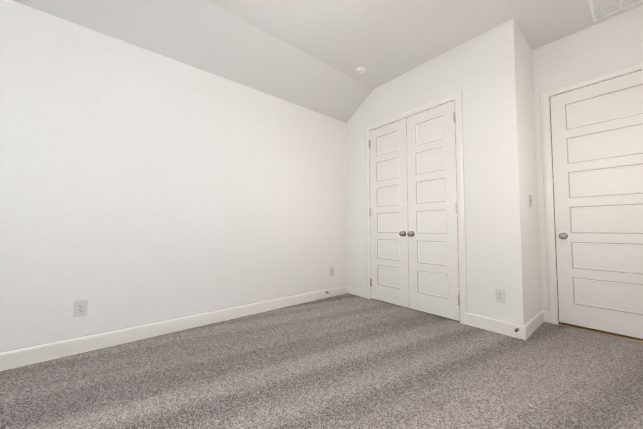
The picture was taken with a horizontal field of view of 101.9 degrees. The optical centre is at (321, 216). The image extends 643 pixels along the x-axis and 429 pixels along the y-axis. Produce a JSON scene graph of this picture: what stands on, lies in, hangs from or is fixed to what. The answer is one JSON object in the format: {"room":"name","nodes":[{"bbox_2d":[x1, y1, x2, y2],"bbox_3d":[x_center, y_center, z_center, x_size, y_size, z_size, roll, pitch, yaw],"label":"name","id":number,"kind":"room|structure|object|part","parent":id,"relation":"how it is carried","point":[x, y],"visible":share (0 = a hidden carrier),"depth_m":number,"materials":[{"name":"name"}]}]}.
{"room":"empty bedroom","nodes":[
{"label":"empty bedroom","id":0,"kind":"room"},
{"bbox_2d":[0,0,346,351],"bbox_3d":[-0.974,-0.395,3.032,5.160,3.050,0.120,2,-3,-40],"label":"wall","id":1,"kind":"structure","parent":0,"point":[139,185],"depth_m":2.39,"materials":[{"name":"paint"}]},
{"bbox_2d":[74,300,87,316],"bbox_3d":[-1.935,0.736,2.095,0.080,0.124,0.008,2,-3,-40],"label":"outlet","id":2,"kind":"object","parent":1,"relation":"attached to","point":[82,307],"visible":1,"depth_m":2.09,"materials":[{"name":"white plastic"}]},
{"bbox_2d":[0,284,347,370],"bbox_3d":[-1.207,1.051,2.684,4.200,0.128,0.014,2,-3,-40],"label":"baseboard","id":3,"kind":"structure","parent":1,"relation":"attached to","point":[20,357],"depth_m":2.34,"materials":[{"name":"white paint"}]},
{"bbox_2d":[330,268,333,276],"bbox_3d":[0.158,0.816,3.839,0.080,0.124,0.008,2,-3,-40],"label":"outlet","id":4,"kind":"object","parent":1,"relation":"attached to","point":[331,271],"visible":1,"depth_m":3.83,"materials":[{"name":"white plastic"}]},
{"bbox_2d":[12,0,372,122],"bbox_3d":[-0.801,-1.753,2.886,5.160,0.551,0.660,2,-3,-40],"label":"ceiling","id":5,"kind":"structure","parent":0,"point":[206,36],"depth_m":2.61,"materials":[{"name":"paint"}]},
{"bbox_2d":[0,293,642,428],"bbox_3d":[0.141,1.119,1.665,5.210,0.100,3.540,2,-3,-40],"label":"floor","id":6,"kind":"structure","parent":0,"point":[347,361],"depth_m":1.73,"materials":[{"name":"carpet"}]},
{"bbox_2d":[558,322,642,341],"bbox_3d":[2.755,1.102,2.425,0.124,0.003,0.841,2,-3,-40],"label":"threshold","id":7,"kind":"object","parent":6,"relation":"on","point":[604,332],"visible":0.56,"depth_m":2.48,"materials":[{"name":"brown wood"}]},
{"bbox_2d":[206,0,642,88],"bbox_3d":[0.333,-2.010,1.538,5.160,0.160,2.880,2,-3,-40],"label":"ceiling","id":8,"kind":"structure","parent":0,"point":[382,42],"depth_m":2.56,"materials":[{"name":"paint"}]},
{"bbox_2d":[356,67,365,74],"bbox_3d":[0.498,-1.830,3.284,0.132,0.040,0.132,2,-3,-40],"label":"smoke detector","id":9,"kind":"object","parent":8,"relation":"attached to","point":[360,70],"visible":1,"depth_m":3.26,"materials":[{"name":"white plastic"}]},
{"bbox_2d":[588,0,642,21],"bbox_3d":[2.592,-1.891,2.259,0.390,0.011,0.370,2,-3,-40],"label":"ceiling vent","id":10,"kind":"object","parent":8,"relation":"in","point":[600,9],"visible":1,"depth_m":2.34,"materials":[{"name":"white paint"}]},
{"bbox_2d":[347,18,526,324],"bbox_3d":[1.155,-0.384,3.291,0.120,3.050,2.210,2,-3,-40],"label":"wall","id":11,"kind":"structure","parent":0,"point":[481,71],"depth_m":2.64,"materials":[{"name":"paint"}]},
{"bbox_2d":[348,285,365,297],"bbox_3d":[0.529,1.105,3.869,0.014,0.128,0.358,2,-3,-40],"label":"baseboard","id":12,"kind":"structure","parent":11,"relation":"attached to","point":[354,290],"depth_m":3.86,"materials":[{"name":"white paint"}]},
{"bbox_2d":[370,118,408,307],"bbox_3d":[0.877,-0.057,3.492,0.104,2.392,0.594,2,-3,-40],"label":"closet door","id":13,"kind":"structure","parent":11,"relation":"in","point":[389,216],"depth_m":3.48,"materials":[{"name":"white paint"}]},
{"bbox_2d":[365,90,466,324],"bbox_3d":[1.126,-0.070,3.311,0.120,2.426,1.236,2,-3,-40],"label":"door frame","id":14,"kind":"structure","parent":11,"relation":"attached to","point":[407,193],"depth_m":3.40,"materials":[{"name":"white paint"}]},
{"bbox_2d":[406,100,459,320],"bbox_3d":[1.260,-0.078,3.033,0.104,2.392,0.594,2,-3,-40],"label":"closet door","id":15,"kind":"structure","parent":11,"relation":"in","point":[432,233],"depth_m":3.02,"materials":[{"name":"white paint"}]},
{"bbox_3d":[1.091,0.213,3.195,0.069,0.066,0.066,2,-3,-40],"label":"knob","id":16,"kind":"part","parent":15,"relation":"part of","materials":[{"name":"grey metal"}]},
{"bbox_2d":[454,112,459,305],"bbox_3d":[1.460,-0.100,2.812,0.012,2.092,0.024,2,-3,-40],"label":"right closet door hinges","id":17,"kind":"object","parent":11,"relation":"attached to","point":[456,211],"visible":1,"depth_m":2.81,"materials":[{"name":"silver metal"}]},
{"bbox_2d":[496,289,505,302],"bbox_3d":[1.703,0.754,2.481,0.008,0.124,0.080,2,-3,-40],"label":"outlet","id":18,"kind":"object","parent":11,"relation":"attached to","point":[502,296],"visible":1,"depth_m":2.48,"materials":[{"name":"white plastic"}]},
{"bbox_2d":[517,25,541,321],"bbox_3d":[2.100,-0.409,2.719,0.600,3.050,0.120,2,-3,-40],"label":"wall","id":19,"kind":"structure","parent":0,"point":[529,183],"depth_m":2.65,"materials":[{"name":"paint"}]},
{"bbox_2d":[466,309,548,339],"bbox_3d":[1.953,1.053,2.725,0.734,0.128,0.536,2,-3,-40],"label":"baseboard","id":20,"kind":"structure","parent":19,"relation":"attached to","point":[529,327],"depth_m":2.51,"materials":[{"name":"white paint"}]},
{"bbox_2d":[529,195,531,206],"bbox_3d":[2.114,-0.158,2.629,0.080,0.124,0.019,2,-3,-40],"label":"light switch","id":21,"kind":"object","parent":19,"relation":"attached to","point":[530,201],"visible":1,"depth_m":2.62,"materials":[{"name":"white plastic"}]},
{"bbox_2d":[532,5,642,309],"bbox_3d":[2.057,-0.382,3.333,0.120,3.050,3.300,2,-3,-40],"label":"wall","id":22,"kind":"structure","parent":0,"point":[612,43],"depth_m":2.65,"materials":[{"name":"paint"}]},
{"bbox_2d":[540,61,642,324],"bbox_3d":[2.750,-0.138,2.477,0.136,2.484,0.958,2,-3,-40],"label":"door frame","id":23,"kind":"structure","parent":22,"relation":"attached to","point":[549,214],"depth_m":2.75,"materials":[{"name":"white paint"}]},
{"bbox_2d":[550,70,642,338],"bbox_3d":[2.699,-0.113,2.433,0.104,2.376,0.797,2,-3,-40],"label":"entry door","id":24,"kind":"structure","parent":22,"relation":"in","point":[597,141],"depth_m":2.50,"materials":[{"name":"white paint"}]},
{"bbox_3d":[2.470,0.199,2.667,0.069,0.066,0.066,2,-3,-40],"label":"knob","id":25,"kind":"part","parent":24,"relation":"part of","materials":[{"name":"grey metal"}]}
]}

